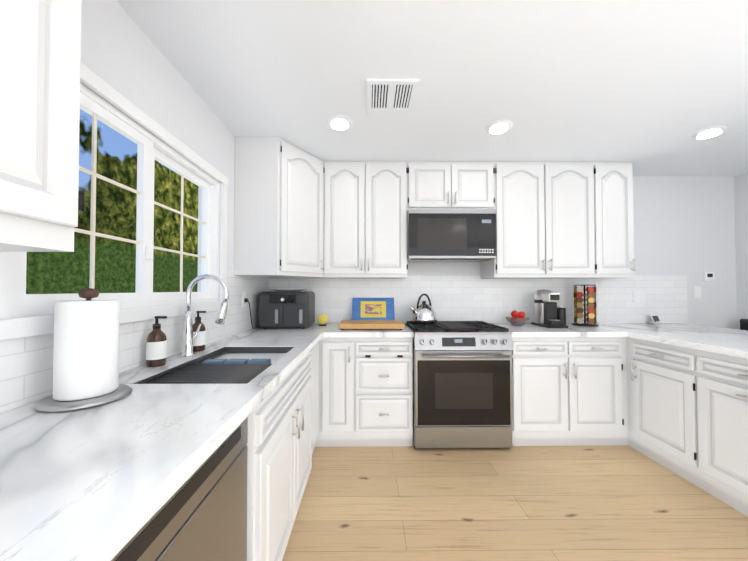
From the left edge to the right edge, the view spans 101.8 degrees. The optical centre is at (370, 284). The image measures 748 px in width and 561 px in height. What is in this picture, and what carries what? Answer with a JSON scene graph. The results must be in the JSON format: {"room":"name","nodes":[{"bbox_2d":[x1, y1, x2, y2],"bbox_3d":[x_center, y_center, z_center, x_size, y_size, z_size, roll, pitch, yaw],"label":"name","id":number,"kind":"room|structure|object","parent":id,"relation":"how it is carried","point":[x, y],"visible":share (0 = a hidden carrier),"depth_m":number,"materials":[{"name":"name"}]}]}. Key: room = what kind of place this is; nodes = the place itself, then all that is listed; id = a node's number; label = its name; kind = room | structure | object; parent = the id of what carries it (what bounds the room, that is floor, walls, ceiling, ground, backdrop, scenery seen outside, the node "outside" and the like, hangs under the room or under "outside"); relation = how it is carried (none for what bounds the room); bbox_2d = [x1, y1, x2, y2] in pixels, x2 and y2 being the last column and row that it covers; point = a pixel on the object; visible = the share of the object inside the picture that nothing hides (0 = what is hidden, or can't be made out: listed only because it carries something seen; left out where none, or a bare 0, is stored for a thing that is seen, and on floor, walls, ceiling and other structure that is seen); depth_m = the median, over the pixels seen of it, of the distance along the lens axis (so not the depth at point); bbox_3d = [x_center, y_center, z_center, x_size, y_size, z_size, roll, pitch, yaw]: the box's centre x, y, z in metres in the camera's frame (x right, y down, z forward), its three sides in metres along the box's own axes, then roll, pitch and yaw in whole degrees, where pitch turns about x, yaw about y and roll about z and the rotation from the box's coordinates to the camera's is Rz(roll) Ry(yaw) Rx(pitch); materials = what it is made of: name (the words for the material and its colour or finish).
{"room":"kitchen","nodes":[
{"label":"kitchen","id":0,"kind":"room"},
{"bbox_2d":[80,0,234,300],"bbox_3d":[-1.060,0.055,0.040,0.150,2.360,6.150,0,-1,0],"label":"wall","id":1,"kind":"structure","parent":0,"point":[122,54],"depth_m":1.40,"materials":[{"name":"paint"}]},
{"bbox_2d":[0,0,84,251],"bbox_3d":[-0.822,-0.597,0.471,0.328,1.038,0.465,0,-1,0],"label":"upper cabinet","id":2,"kind":"object","parent":1,"relation":"attached to","point":[41,200],"depth_m":0.61,"materials":[{"name":"paint"}]},
{"bbox_2d":[0,63,229,340],"bbox_3d":[-1.036,-0.290,1.422,0.140,0.898,1.350,0,-1,0],"label":"window","id":3,"kind":"structure","parent":1,"relation":"in","point":[23,314],"depth_m":1.35,"materials":[{"name":"plastic"}]},
{"bbox_2d":[0,270,267,412],"bbox_3d":[-0.989,0.114,1.011,0.008,0.464,3.892,0,-1,0],"label":"wall tiles","id":4,"kind":"structure","parent":1,"relation":"attached to","point":[26,370],"depth_m":1.24,"materials":[{"name":"white tile"}]},
{"bbox_2d":[242,292,245,306],"bbox_3d":[-0.992,0.118,2.380,0.006,0.115,0.070,0,-1,0],"label":"wall plate","id":5,"kind":"object","parent":1,"relation":"attached to","point":[243,293],"depth_m":2.36,"materials":[{"name":"white plastic"}]},
{"bbox_2d":[234,137,323,278],"bbox_3d":[-0.710,-0.570,2.603,0.588,1.018,0.748,0,-1,0],"label":"upper cabinet","id":6,"kind":"object","parent":1,"relation":"attached to","point":[299,213],"depth_m":2.24,"materials":[{"name":"paint"}]},
{"bbox_2d":[316,157,323,275],"bbox_3d":[-0.543,-0.574,2.436,0.266,0.960,0.396,0,-1,0],"label":"upper cabinet","id":7,"kind":"object","parent":1,"relation":"attached to","point":[319,163],"depth_m":2.59,"materials":[{"name":"paint"}]},
{"bbox_2d":[116,0,747,175],"bbox_3d":[1.265,-1.173,0.156,5.100,0.100,6.300,0,-1,0],"label":"ceiling","id":8,"kind":"structure","parent":0,"point":[648,87],"depth_m":1.58,"materials":[{"name":"paint"}]},
{"bbox_2d":[327,115,352,129],"bbox_3d":[-0.211,-1.088,2.047,0.175,0.004,0.175,-1,-1,45],"label":"recessed light","id":9,"kind":"object","parent":8,"relation":"in","point":[340,122],"depth_m":2.04,"materials":[{"name":"paint"}]},
{"bbox_2d":[367,79,418,111],"bbox_3d":[0.116,-1.089,1.765,0.280,0.012,0.280,0,-1,0],"label":"ceiling vent","id":10,"kind":"object","parent":8,"relation":"in","point":[391,95],"visible":0.96,"depth_m":1.75,"materials":[{"name":"metal"}]},
{"bbox_2d":[485,120,512,133],"bbox_3d":[0.884,-1.087,2.101,0.175,0.004,0.175,-1,-1,45],"label":"recessed light","id":11,"kind":"object","parent":8,"relation":"in","point":[499,126],"depth_m":2.09,"materials":[{"name":"paint"}]},
{"bbox_2d":[691,126,727,138],"bbox_3d":[2.418,-1.085,2.174,0.175,0.004,0.175,-1,-1,45],"label":"recessed light","id":12,"kind":"object","parent":8,"relation":"in","point":[712,131],"depth_m":2.17,"materials":[{"name":"paint"}]},
{"bbox_2d":[282,445,747,560],"bbox_3d":[1.265,1.236,0.114,5.100,0.001,6.300,0,-1,0],"label":"floor","id":13,"kind":"structure","parent":0,"point":[545,503],"depth_m":1.71,"materials":[{"name":"brown wood"}]},
{"bbox_2d":[104,398,263,560],"bbox_3d":[-0.671,0.813,0.639,0.633,0.865,0.623,0,-1,0],"label":"base cabinet","id":14,"kind":"object","parent":13,"relation":"on","point":[217,511],"depth_m":0.74,"materials":[{"name":"paint"}]},
{"bbox_2d":[0,323,331,560],"bbox_3d":[-0.674,0.367,1.012,0.633,0.040,3.898,0,-1,0],"label":"countertop","id":15,"kind":"structure","parent":14,"relation":"on","point":[74,485],"depth_m":0.62,"materials":[{"name":"white stone"}]},
{"bbox_2d":[34,288,131,412],"bbox_3d":[-0.852,0.177,0.915,0.214,0.332,0.214,0,-1,0],"label":"paper towel holder","id":16,"kind":"object","parent":15,"relation":"on","point":[86,357],"visible":1,"depth_m":0.86,"materials":[{"name":"white paper"}]},
{"bbox_2d":[146,316,166,366],"bbox_3d":[-0.928,0.244,1.318,0.076,0.212,0.073,0,-1,0],"label":"soap bottle","id":17,"kind":"object","parent":15,"relation":"on","point":[156,347],"visible":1,"depth_m":1.29,"materials":[{"name":"brown glass"}]},
{"bbox_2d":[192,311,205,351],"bbox_3d":[-0.931,0.250,1.638,0.076,0.212,0.073,0,-1,0],"label":"soap bottle","id":18,"kind":"object","parent":15,"relation":"on","point":[199,342],"visible":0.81,"depth_m":1.62,"materials":[{"name":"orange glass"}]},
{"bbox_2d":[176,274,228,357],"bbox_3d":[-0.827,0.153,1.532,0.233,0.407,0.097,0,-1,0],"label":"faucet","id":19,"kind":"object","parent":15,"relation":"on","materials":[{"name":"silver metal"}]},
{"bbox_2d":[140,346,291,381],"bbox_3d":[-0.641,0.478,1.412,0.410,0.240,0.700,0,-1,0],"label":"sink","id":20,"kind":"object","parent":15,"relation":"in","point":[229,363],"depth_m":1.36,"materials":[{"name":"grey metal"}]},
{"bbox_2d":[245,291,314,328],"bbox_3d":[-0.752,0.218,2.607,0.472,0.310,0.484,0,-1,0],"label":"air fryer","id":21,"kind":"object","parent":15,"relation":"on","point":[286,309],"visible":1,"depth_m":2.49,"materials":[{"name":"black plastic"}]},
{"bbox_2d":[270,289,305,290],"bbox_3d":[-0.726,0.050,2.669,0.330,0.024,0.330,0,-1,0],"label":"plate","id":22,"kind":"object","parent":21,"relation":"on","point":[287,289],"visible":1,"depth_m":2.56,"materials":[{"name":"ceramic"}]},
{"bbox_2d":[317,314,327,325],"bbox_3d":[-0.437,0.323,2.749,0.092,0.104,0.035,0,-1,0],"label":"timer","id":23,"kind":"object","parent":15,"relation":"on","point":[322,319],"visible":0.98,"depth_m":2.73,"materials":[{"name":"yellow plastic"}]},
{"bbox_2d":[111,417,247,560],"bbox_3d":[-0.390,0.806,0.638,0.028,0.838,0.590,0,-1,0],"label":"dishwasher","id":24,"kind":"object","parent":14,"relation":"in","point":[205,519],"depth_m":0.70,"materials":[{"name":"metal"}]},
{"bbox_2d":[264,346,315,560],"bbox_3d":[-0.678,0.827,1.424,0.633,0.865,0.947,0,-1,0],"label":"base cabinet","id":25,"kind":"object","parent":13,"relation":"on","point":[290,406],"depth_m":1.31,"materials":[{"name":"paint"}]},
{"bbox_2d":[316,338,323,446],"bbox_3d":[-0.683,0.839,2.111,0.633,0.865,0.428,0,-1,0],"label":"base cabinet","id":26,"kind":"object","parent":13,"relation":"on","point":[319,345],"depth_m":2.35,"materials":[{"name":"paint"}]},
{"bbox_2d":[324,338,355,446],"bbox_3d":[-0.273,0.848,2.652,0.286,0.865,0.608,0,-1,0],"label":"base cabinet","id":27,"kind":"object","parent":13,"relation":"on","point":[339,353],"depth_m":2.35,"materials":[{"name":"paint"}]},
{"bbox_2d":[356,338,412,446],"bbox_3d":[0.097,0.848,2.655,0.455,0.865,0.608,0,-1,0],"label":"base cabinet","id":28,"kind":"object","parent":13,"relation":"on","point":[384,366],"depth_m":2.36,"materials":[{"name":"paint"}]},
{"bbox_2d":[324,323,413,337],"bbox_3d":[-0.023,0.396,2.650,0.699,0.040,0.633,0,-1,0],"label":"countertop","id":29,"kind":"structure","parent":28,"relation":"on","point":[333,331],"depth_m":2.34,"materials":[{"name":"white stone"}]},
{"bbox_2d":[339,320,403,329],"bbox_3d":[0.004,0.346,2.602,0.530,0.052,0.305,0,-1,0],"label":"cutting board","id":30,"kind":"object","parent":29,"relation":"on","point":[371,324],"visible":1,"depth_m":2.45,"materials":[{"name":"brown wood"}]},
{"bbox_2d":[352,298,394,319],"bbox_3d":[0.022,0.254,2.885,0.400,0.248,0.106,0,-1,0],"label":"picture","id":31,"kind":"object","parent":29,"relation":"on","point":[372,308],"visible":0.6,"depth_m":2.89},
{"bbox_2d":[405,321,512,448],"bbox_3d":[0.704,0.813,2.588,0.746,0.933,0.697,0,-1,0],"label":"range","id":32,"kind":"object","parent":13,"relation":"on","point":[462,384],"visible":0.94,"depth_m":2.31,"materials":[{"name":"silver metal"}]},
{"bbox_2d":[410,294,436,323],"bbox_3d":[0.469,0.216,2.760,0.258,0.265,0.229,0,-1,0],"label":"kettle","id":33,"kind":"object","parent":32,"relation":"on","point":[423,313],"visible":1,"depth_m":2.68,"materials":[{"name":"silver metal"}]},
{"bbox_2d":[511,338,627,445],"bbox_3d":[1.548,0.848,2.667,0.931,0.865,0.608,0,-1,0],"label":"base cabinet","id":34,"kind":"object","parent":13,"relation":"on","point":[566,391],"depth_m":2.37,"materials":[{"name":"paint"}]},
{"bbox_2d":[491,323,627,337],"bbox_3d":[1.535,0.396,2.663,0.909,0.040,0.633,0,-1,0],"label":"countertop","id":35,"kind":"structure","parent":34,"relation":"on","point":[528,330],"depth_m":2.38,"materials":[{"name":"white stone"}]},
{"bbox_2d":[505,311,528,325],"bbox_3d":[1.323,0.300,2.751,0.204,0.150,0.204,0,-1,0],"label":"fruit bowl","id":36,"kind":"object","parent":35,"relation":"on","point":[517,318],"visible":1,"depth_m":2.72,"materials":[{"name":"clear glass"}]},
{"bbox_2d":[531,289,567,327],"bbox_3d":[1.593,0.210,2.730,0.170,0.330,0.291,0,-1,0],"label":"coffee machine","id":37,"kind":"object","parent":35,"relation":"on","point":[545,307],"visible":1,"depth_m":2.68,"materials":[{"name":"black plastic"}]},
{"bbox_2d":[557,306,565,324],"bbox_3d":[1.758,0.287,2.815,0.082,0.178,0.082,0,-1,0],"label":"milk frother","id":38,"kind":"object","parent":35,"relation":"on","point":[561,313],"visible":0.75,"depth_m":2.78,"materials":[{"name":"black plastic"}]},
{"bbox_2d":[572,285,598,325],"bbox_3d":[1.968,0.190,2.798,0.200,0.373,0.200,0,-1,0],"label":"pod carousel","id":39,"kind":"object","parent":35,"relation":"on","point":[590,309],"visible":1,"depth_m":2.75,"materials":[{"name":"black plastic"}]},
{"bbox_2d":[597,323,747,357],"bbox_3d":[2.520,0.367,1.038,1.035,0.040,3.898,0,-1,0],"label":"countertop","id":40,"kind":"structure","parent":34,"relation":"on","point":[706,337],"depth_m":2.22,"materials":[{"name":"white stone"}]},
{"bbox_2d":[649,315,660,323],"bbox_3d":[2.743,0.339,2.935,0.120,0.080,0.060,0,-1,-25],"label":"smart display","id":41,"kind":"object","parent":40,"relation":"on","point":[655,319],"visible":1,"depth_m":2.92,"materials":[{"name":"white plastic"}]},
{"bbox_2d":[628,334,691,482],"bbox_3d":[2.303,0.838,2.100,0.610,0.865,0.450,0,-1,0],"label":"base cabinet","id":42,"kind":"object","parent":13,"relation":"on","point":[659,384],"depth_m":2.10,"materials":[{"name":"paint"}]},
{"bbox_2d":[688,346,747,516],"bbox_3d":[2.308,0.830,1.592,0.610,0.865,0.565,0,-1,0],"label":"base cabinet","id":43,"kind":"object","parent":13,"relation":"on","point":[719,379],"depth_m":1.75,"materials":[{"name":"paint"}]},
{"bbox_2d":[740,319,747,330],"bbox_3d":[3.339,0.801,2.659,0.470,0.958,0.440,0,-1,0],"label":"chair","id":44,"kind":"object","parent":13,"relation":"on","point":[743,324],"visible":0.15,"depth_m":2.85,"materials":[{"name":"black plastic"}]},
{"bbox_2d":[404,176,736,328],"bbox_3d":[1.376,0.107,3.060,4.770,2.360,0.150,0,-1,0],"label":"wall","id":45,"kind":"structure","parent":0,"point":[683,225],"depth_m":3.01,"materials":[{"name":"paint"}]},
{"bbox_2d":[324,161,367,278],"bbox_3d":[-0.235,-0.566,2.807,0.365,1.018,0.348,0,-1,0],"label":"upper cabinet","id":46,"kind":"object","parent":45,"relation":"attached to","point":[345,182],"depth_m":2.64,"materials":[{"name":"paint"}]},
{"bbox_2d":[368,161,407,278],"bbox_3d":[0.133,-0.566,2.810,0.370,1.018,0.348,0,-1,0],"label":"upper cabinet","id":47,"kind":"object","parent":45,"relation":"attached to","point":[387,180],"depth_m":2.64,"materials":[{"name":"paint"}]},
{"bbox_2d":[408,161,495,209],"bbox_3d":[0.698,-0.859,2.820,0.760,0.433,0.348,0,-1,0],"label":"upper cabinet","id":48,"kind":"object","parent":45,"relation":"attached to","point":[431,185],"depth_m":2.65,"materials":[{"name":"paint"}]},
{"bbox_2d":[407,209,495,261],"bbox_3d":[0.693,-0.425,2.783,0.744,0.421,0.402,0,-1,0],"label":"microwave","id":49,"kind":"object","parent":48,"relation":"attached to","point":[451,235],"visible":0.98,"depth_m":2.58,"materials":[{"name":"silver metal"}]},
{"bbox_2d":[268,276,687,322],"bbox_3d":[1.051,0.148,2.978,4.120,0.464,0.008,0,-1,0],"label":"wall tile","id":50,"kind":"structure","parent":45,"relation":"attached to","point":[465,298],"depth_m":2.98,"materials":[{"name":"white tile"}]},
{"bbox_2d":[481,162,599,278],"bbox_3d":[1.517,-0.566,2.822,0.878,1.018,0.348,0,-1,0],"label":"upper cabinet","id":51,"kind":"object","parent":45,"relation":"attached to","point":[548,213],"depth_m":2.65,"materials":[{"name":"paint"}]},
{"bbox_2d":[596,162,634,278],"bbox_3d":[2.129,-0.566,2.827,0.347,1.018,0.348,0,-1,0],"label":"upper cabinet","id":52,"kind":"object","parent":45,"relation":"attached to","point":[614,180],"depth_m":2.66,"materials":[{"name":"paint"}]},
{"bbox_2d":[693,286,700,297],"bbox_3d":[3.219,0.079,2.995,0.075,0.115,0.010,0,-1,0],"label":"wall plate","id":53,"kind":"object","parent":45,"relation":"attached to","point":[696,289],"depth_m":2.99,"materials":[{"name":"white plastic"}]},
{"bbox_2d":[703,272,714,280],"bbox_3d":[3.327,-0.076,2.992,0.100,0.085,0.024,0,-1,0],"label":"thermostat","id":54,"kind":"object","parent":45,"relation":"attached to","point":[707,276],"depth_m":2.98,"materials":[{"name":"white plastic"}]},
{"bbox_2d":[734,172,747,329],"bbox_3d":[3.711,0.054,0.004,0.150,2.360,6.000,0,-1,0],"label":"wall","id":55,"kind":"structure","parent":0,"point":[741,209],"depth_m":2.96,"materials":[{"name":"paint"}]},
{"label":"outside","id":56,"kind":"structure","parent":0,"visible":0},
{"bbox_2d":[26,109,197,293],"bbox_3d":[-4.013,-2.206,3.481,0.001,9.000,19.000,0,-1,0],"label":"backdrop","id":57,"kind":"structure","parent":56,"point":[58,272],"depth_m":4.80,"materials":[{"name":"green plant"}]}
]}

